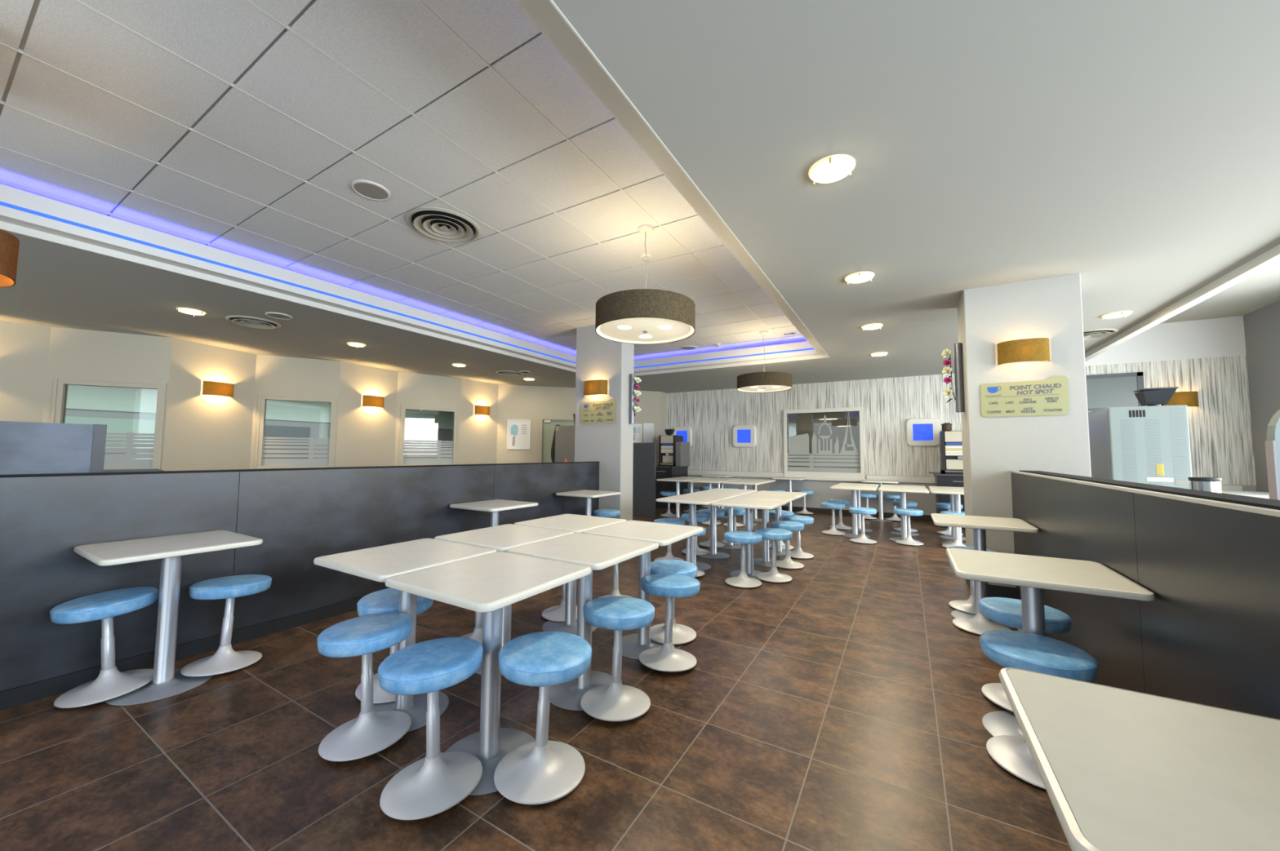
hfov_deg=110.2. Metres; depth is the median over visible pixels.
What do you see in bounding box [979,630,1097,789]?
round stool
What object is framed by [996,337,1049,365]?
wall lamp
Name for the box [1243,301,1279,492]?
wall
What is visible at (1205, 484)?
bin
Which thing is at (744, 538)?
round stool
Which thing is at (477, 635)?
round stool
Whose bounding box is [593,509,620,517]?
round stool
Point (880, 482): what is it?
pedestal table
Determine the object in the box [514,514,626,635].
pedestal table
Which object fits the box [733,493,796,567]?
pedestal table
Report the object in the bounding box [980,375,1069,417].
sign
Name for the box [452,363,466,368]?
recessed light
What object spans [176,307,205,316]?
recessed light
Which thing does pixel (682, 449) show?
box
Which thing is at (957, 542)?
round stool
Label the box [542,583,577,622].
round stool
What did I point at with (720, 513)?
round stool
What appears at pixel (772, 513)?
round stool
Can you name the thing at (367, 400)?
wall lamp
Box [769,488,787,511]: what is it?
round stool
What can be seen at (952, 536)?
pedestal table
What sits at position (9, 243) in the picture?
wall lamp
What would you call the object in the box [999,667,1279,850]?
pedestal table
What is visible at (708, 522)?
round stool
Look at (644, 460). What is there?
screen panel
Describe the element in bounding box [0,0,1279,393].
ceiling
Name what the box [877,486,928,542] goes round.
pedestal table
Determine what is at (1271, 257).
bulkhead
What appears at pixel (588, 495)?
pedestal table
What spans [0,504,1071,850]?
floor
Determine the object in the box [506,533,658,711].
pedestal table
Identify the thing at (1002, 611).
round stool
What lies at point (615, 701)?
round stool
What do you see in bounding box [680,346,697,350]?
ceiling speaker
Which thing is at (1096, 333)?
ceiling vent
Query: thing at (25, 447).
privacy screen
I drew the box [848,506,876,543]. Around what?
round stool
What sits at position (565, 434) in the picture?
locker
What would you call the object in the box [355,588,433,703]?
round stool
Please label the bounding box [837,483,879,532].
pedestal table
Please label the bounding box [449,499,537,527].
pedestal table
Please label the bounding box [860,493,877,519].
round stool
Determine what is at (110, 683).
round stool
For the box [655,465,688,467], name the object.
countertop
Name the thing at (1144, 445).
machine
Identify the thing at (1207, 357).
wall
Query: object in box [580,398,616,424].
sign
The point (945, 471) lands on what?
drip tray
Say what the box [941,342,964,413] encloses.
tube
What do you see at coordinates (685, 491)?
round stool
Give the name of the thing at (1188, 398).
wall lamp
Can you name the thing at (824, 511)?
baseboard
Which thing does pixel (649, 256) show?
smoke detector
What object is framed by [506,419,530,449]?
poster
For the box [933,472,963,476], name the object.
countertop
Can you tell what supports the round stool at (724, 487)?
on the floor
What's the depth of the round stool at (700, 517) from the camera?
5.51 m
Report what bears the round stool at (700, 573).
on the floor
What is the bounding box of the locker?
[555,425,574,462]
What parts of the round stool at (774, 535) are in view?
stem, seat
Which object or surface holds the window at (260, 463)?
in the wall at (201, 432)
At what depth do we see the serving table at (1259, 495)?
5.67 m
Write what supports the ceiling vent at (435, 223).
in the ceiling at (245, 128)
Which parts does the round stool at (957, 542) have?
seat, stem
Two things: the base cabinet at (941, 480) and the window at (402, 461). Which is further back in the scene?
the window at (402, 461)
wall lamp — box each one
[0,229,19,287]
[202,381,234,398]
[362,395,384,408]
[474,405,489,416]
[583,379,607,396]
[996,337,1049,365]
[1160,391,1199,407]
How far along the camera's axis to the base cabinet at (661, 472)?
10.11 m
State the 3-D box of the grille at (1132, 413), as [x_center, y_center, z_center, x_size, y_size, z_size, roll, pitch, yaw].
[3.907,-0.093,3.510,0.088,0.055,0.003,-2,-4,31]
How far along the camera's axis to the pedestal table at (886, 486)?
7.06 m
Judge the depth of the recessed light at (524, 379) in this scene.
9.23 m
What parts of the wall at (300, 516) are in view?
panel, panel, panel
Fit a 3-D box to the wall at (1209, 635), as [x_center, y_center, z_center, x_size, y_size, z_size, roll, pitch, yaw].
[1.443,0.754,0.836,0.031,1.116,6.990,-2,-4,31]
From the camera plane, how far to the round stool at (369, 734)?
1.90 m
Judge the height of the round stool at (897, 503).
0.470 m
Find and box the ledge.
[1019,470,1279,510]
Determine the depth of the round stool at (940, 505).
7.01 m
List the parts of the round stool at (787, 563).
seat, stem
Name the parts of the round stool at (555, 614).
stem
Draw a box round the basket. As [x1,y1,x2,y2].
[573,413,575,425]
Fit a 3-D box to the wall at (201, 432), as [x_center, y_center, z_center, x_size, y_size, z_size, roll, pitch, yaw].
[-4.715,0.304,7.746,12.900,2.770,1.776,3,-5,-40]
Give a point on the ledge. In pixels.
(1228, 498)
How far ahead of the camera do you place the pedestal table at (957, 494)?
6.20 m
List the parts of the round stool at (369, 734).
seat, stem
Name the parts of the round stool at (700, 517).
seat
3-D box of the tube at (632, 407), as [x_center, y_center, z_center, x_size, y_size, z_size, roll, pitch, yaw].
[-0.075,-0.384,6.380,0.170,0.720,0.094,-2,-4,31]
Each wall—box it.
[0,320,666,471]
[0,462,599,711]
[65,408,453,459]
[66,385,453,429]
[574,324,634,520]
[666,315,1256,515]
[957,273,1091,599]
[1010,471,1279,719]
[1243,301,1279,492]
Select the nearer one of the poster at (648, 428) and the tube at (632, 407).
the tube at (632, 407)
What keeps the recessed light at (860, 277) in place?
in the ceiling at (1131, 148)
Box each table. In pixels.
[73,529,262,706]
[103,468,163,472]
[313,538,496,733]
[384,551,591,795]
[434,524,573,675]
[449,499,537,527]
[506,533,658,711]
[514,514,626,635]
[555,489,620,515]
[582,520,703,659]
[656,478,697,519]
[656,494,728,570]
[671,476,711,514]
[684,491,743,559]
[688,479,730,522]
[702,474,735,509]
[702,488,757,550]
[704,477,741,518]
[711,497,786,580]
[722,480,766,526]
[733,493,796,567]
[734,479,775,521]
[750,490,807,556]
[772,476,807,515]
[830,484,878,537]
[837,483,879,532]
[862,480,898,521]
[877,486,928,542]
[881,484,926,536]
[928,486,965,540]
[929,488,965,545]
[930,513,1039,629]
[946,548,1155,737]
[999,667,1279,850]
[1221,490,1269,498]
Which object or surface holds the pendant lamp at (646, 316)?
hanging from the ceiling at (245, 128)
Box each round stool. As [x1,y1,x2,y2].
[49,586,158,708]
[180,574,271,676]
[316,612,413,761]
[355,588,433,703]
[377,637,483,820]
[459,611,483,645]
[493,631,591,804]
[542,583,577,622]
[580,596,654,721]
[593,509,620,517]
[598,564,631,598]
[639,573,700,672]
[649,560,697,644]
[653,518,684,561]
[659,491,675,516]
[680,513,709,555]
[682,488,699,512]
[685,525,706,577]
[698,508,724,547]
[701,486,716,507]
[701,517,720,524]
[721,507,745,545]
[723,522,743,526]
[724,487,737,507]
[724,531,762,588]
[755,528,792,582]
[768,510,794,550]
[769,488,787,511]
[770,520,804,568]
[782,515,813,559]
[795,490,813,514]
[821,502,845,535]
[828,498,852,529]
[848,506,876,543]
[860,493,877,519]
[884,494,901,520]
[892,500,917,532]
[893,508,924,546]
[935,502,963,535]
[940,511,965,547]
[946,546,997,614]
[949,560,1011,635]
[977,597,1071,712]
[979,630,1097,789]
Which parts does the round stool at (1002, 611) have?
seat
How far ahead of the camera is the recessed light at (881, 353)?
6.70 m
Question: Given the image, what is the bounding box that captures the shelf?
[939,431,963,474]
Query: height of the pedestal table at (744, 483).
0.747 m
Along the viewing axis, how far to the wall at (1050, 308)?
3.89 m
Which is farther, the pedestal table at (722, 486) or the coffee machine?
the coffee machine
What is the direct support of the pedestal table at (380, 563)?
on the floor
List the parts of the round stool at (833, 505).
stem, seat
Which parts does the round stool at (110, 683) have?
seat, stem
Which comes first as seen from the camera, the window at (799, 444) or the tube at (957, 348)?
the tube at (957, 348)
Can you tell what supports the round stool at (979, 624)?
on the floor
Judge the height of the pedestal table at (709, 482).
0.747 m
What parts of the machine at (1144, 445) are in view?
panel, type plate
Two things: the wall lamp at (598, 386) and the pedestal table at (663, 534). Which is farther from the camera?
the wall lamp at (598, 386)
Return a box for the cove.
[0,0,829,376]
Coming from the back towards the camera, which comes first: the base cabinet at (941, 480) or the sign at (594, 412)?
the base cabinet at (941, 480)
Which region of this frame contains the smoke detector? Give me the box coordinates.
[640,253,652,262]
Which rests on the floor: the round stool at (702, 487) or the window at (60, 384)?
the round stool at (702, 487)
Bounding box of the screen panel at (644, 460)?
[632,443,656,518]
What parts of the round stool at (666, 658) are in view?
stem, seat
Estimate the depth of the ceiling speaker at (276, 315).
5.03 m
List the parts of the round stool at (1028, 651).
seat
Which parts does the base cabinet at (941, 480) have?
drawer, door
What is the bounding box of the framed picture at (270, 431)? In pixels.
[262,425,310,458]
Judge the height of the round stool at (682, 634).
0.470 m
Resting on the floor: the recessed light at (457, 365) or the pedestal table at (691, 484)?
the pedestal table at (691, 484)
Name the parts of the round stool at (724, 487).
seat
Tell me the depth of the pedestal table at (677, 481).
8.54 m
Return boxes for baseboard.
[696,504,933,521]
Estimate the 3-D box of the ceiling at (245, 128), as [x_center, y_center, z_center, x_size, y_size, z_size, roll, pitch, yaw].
[-1.416,-1.684,3.921,4.975,0.082,10.500,-2,-4,31]
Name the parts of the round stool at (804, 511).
stem, seat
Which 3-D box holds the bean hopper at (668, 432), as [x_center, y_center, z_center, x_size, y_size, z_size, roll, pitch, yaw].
[0.695,0.162,10.410,0.198,0.146,0.174,-2,-4,31]
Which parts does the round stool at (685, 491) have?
seat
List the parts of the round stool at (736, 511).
seat, stem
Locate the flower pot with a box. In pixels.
[941,422,951,431]
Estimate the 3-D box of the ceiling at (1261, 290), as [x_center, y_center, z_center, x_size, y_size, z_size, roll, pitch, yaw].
[4.823,-1.994,1.342,2.170,0.050,13.200,-2,-4,31]
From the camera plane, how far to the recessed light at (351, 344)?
6.32 m
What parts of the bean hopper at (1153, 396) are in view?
lid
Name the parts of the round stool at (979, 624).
stem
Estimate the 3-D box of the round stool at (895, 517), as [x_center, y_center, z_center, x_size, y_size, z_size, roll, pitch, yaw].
[4.842,1.553,8.478,0.365,0.478,0.360,2,-4,-28]
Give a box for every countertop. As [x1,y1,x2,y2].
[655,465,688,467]
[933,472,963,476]
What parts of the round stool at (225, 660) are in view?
stem, seat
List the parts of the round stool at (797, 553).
seat, stem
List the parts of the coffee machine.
panel, selection panel, splash panel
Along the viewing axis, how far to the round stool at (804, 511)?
9.25 m
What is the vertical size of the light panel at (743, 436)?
0.510 m
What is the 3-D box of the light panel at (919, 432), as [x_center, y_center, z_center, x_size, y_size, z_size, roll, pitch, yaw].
[5.394,0.130,8.516,0.540,0.530,0.065,-2,-4,31]
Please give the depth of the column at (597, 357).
6.37 m
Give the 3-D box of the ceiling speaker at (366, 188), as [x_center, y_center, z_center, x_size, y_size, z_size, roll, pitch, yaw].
[-1.931,-1.686,3.207,0.240,0.012,0.240,-2,-4,31]
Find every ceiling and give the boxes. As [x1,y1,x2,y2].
[0,0,807,361]
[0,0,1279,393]
[1160,262,1279,324]
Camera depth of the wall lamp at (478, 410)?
9.56 m
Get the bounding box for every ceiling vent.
[225,315,280,328]
[405,207,480,242]
[495,370,522,376]
[1083,328,1118,340]
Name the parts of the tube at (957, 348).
flower, flower, flower, flower, flower, stem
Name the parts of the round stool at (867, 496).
stem, seat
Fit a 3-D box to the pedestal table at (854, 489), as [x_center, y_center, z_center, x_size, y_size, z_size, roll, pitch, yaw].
[3.306,1.319,6.874,0.630,0.747,0.630,-2,-4,31]
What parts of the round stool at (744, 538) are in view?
stem, seat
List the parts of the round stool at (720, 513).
seat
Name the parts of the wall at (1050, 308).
skirting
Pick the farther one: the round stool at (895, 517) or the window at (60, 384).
the round stool at (895, 517)
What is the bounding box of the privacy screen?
[0,421,106,475]
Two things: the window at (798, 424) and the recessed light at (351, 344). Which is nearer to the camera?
the recessed light at (351, 344)
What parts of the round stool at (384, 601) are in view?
stem, seat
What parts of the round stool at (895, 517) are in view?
seat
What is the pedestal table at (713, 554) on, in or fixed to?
on the floor
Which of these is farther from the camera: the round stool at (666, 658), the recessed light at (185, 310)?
the recessed light at (185, 310)
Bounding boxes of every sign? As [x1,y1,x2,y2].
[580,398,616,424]
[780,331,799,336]
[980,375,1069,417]
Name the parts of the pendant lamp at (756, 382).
lamp shade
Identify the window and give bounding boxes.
[49,377,166,470]
[254,394,337,469]
[398,404,458,466]
[688,407,1242,491]
[788,412,860,468]
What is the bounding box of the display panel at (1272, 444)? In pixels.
[1264,409,1279,500]
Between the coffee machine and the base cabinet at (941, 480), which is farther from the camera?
the coffee machine
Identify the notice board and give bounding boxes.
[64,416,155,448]
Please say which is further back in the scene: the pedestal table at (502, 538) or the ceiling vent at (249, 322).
the ceiling vent at (249, 322)
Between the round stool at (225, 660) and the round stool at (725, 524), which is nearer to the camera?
the round stool at (225, 660)
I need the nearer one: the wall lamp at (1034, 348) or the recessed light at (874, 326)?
the wall lamp at (1034, 348)
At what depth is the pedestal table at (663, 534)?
2.88 m
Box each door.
[537,416,574,462]
[1085,372,1145,412]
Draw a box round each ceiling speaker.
[265,312,292,319]
[351,180,390,200]
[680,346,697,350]
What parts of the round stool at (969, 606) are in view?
seat, stem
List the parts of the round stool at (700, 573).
stem, seat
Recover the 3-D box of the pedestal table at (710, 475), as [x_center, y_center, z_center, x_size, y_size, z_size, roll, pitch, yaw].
[1.794,1.509,10.182,0.605,0.747,0.605,-2,-4,31]
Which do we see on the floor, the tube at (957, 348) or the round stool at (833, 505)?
the round stool at (833, 505)
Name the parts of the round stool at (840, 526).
seat, stem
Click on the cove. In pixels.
(21, 212)
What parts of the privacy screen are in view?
post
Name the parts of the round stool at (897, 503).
seat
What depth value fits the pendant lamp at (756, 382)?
6.57 m
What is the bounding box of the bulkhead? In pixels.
[1084,244,1279,361]
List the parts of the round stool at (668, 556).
stem, seat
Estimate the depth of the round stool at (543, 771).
1.69 m
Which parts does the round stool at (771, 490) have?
seat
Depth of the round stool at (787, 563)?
4.92 m
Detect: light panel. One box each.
[672,426,692,446]
[732,425,755,447]
[906,417,939,446]
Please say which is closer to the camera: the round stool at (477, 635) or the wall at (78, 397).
the round stool at (477, 635)
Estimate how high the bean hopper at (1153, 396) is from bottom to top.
0.146 m
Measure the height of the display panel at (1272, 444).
1.500 m
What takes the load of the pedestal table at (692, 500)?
on the floor
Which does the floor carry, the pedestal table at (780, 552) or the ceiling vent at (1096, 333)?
the pedestal table at (780, 552)
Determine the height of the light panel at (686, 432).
0.500 m
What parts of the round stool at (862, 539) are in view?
seat, stem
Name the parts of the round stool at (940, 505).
seat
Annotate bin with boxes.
[1187,477,1222,493]
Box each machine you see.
[658,435,683,466]
[1088,404,1191,488]
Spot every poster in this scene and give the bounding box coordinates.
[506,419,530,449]
[633,423,641,442]
[643,423,653,442]
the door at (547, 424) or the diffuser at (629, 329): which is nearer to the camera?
the diffuser at (629, 329)
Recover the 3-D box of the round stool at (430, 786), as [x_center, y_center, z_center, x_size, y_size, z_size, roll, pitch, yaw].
[-0.781,1.097,1.674,0.374,0.482,0.360,-2,-4,39]
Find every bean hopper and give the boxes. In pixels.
[664,429,675,435]
[1133,386,1178,406]
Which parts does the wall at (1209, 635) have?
panel, panel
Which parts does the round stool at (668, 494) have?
seat, stem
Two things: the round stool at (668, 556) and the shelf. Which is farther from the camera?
the shelf
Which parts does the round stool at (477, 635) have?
stem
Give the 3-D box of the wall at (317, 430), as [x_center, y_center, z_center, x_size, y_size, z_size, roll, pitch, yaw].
[-5.256,0.410,9.560,8.200,2.770,17.300,-2,-4,31]
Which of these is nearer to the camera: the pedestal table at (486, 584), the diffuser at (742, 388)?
the pedestal table at (486, 584)
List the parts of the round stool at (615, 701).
stem, seat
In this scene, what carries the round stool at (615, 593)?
on the floor
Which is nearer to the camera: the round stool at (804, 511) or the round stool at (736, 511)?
the round stool at (736, 511)
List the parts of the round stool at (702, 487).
seat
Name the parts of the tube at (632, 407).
flower, flower, flower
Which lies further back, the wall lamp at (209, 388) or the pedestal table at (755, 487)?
the pedestal table at (755, 487)
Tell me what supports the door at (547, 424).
in the wall at (201, 432)
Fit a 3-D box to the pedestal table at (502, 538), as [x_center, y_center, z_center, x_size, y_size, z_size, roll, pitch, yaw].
[-0.818,1.036,2.707,0.605,0.747,0.605,-2,-4,31]
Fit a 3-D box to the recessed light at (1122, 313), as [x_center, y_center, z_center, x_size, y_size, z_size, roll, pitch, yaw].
[5.119,-1.179,4.793,0.230,0.034,0.230,-2,-4,31]
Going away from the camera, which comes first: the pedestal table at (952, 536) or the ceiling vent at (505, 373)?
the pedestal table at (952, 536)
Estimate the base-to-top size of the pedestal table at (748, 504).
0.747 m
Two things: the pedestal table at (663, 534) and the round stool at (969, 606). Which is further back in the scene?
the round stool at (969, 606)
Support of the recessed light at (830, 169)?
in the ceiling at (1131, 148)
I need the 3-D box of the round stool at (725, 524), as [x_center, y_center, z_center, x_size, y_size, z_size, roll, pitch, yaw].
[1.619,1.490,7.748,0.360,0.470,0.360,-3,-5,45]
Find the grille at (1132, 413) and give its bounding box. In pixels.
[1128,409,1145,417]
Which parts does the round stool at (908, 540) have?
seat, stem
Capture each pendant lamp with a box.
[595,224,694,344]
[737,331,791,392]
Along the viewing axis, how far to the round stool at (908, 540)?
6.22 m
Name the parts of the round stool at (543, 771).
stem, seat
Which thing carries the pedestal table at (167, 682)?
on the floor
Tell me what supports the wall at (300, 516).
on the floor
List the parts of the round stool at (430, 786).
seat, stem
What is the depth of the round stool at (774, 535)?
4.41 m
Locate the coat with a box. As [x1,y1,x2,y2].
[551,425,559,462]
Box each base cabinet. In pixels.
[655,465,688,509]
[933,472,965,529]
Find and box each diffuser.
[599,317,691,342]
[739,385,789,391]
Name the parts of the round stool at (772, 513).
seat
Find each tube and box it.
[629,373,641,424]
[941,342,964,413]
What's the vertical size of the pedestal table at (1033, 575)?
0.747 m
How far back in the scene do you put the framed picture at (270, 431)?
11.15 m
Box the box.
[675,441,689,466]
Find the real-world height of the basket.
0.240 m
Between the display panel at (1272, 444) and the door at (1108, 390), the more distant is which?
the door at (1108, 390)
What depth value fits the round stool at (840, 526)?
7.49 m
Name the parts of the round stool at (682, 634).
stem, seat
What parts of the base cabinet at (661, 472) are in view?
door, drawer, door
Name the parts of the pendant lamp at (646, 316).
lamp shade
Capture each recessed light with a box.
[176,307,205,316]
[346,342,365,348]
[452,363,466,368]
[523,377,534,380]
[808,154,855,185]
[844,271,874,284]
[861,323,883,331]
[871,351,888,357]
[1101,311,1133,319]
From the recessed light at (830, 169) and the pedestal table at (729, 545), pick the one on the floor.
the pedestal table at (729, 545)
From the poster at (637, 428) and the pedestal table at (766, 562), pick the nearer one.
the pedestal table at (766, 562)
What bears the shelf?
on the countertop
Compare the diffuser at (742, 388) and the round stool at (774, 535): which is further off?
the diffuser at (742, 388)
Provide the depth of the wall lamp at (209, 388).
6.49 m
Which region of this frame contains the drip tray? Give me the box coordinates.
[945,471,963,472]
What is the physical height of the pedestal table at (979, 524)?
0.747 m
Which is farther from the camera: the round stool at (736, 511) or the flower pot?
the flower pot
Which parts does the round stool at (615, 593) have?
stem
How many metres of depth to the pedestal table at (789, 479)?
9.34 m

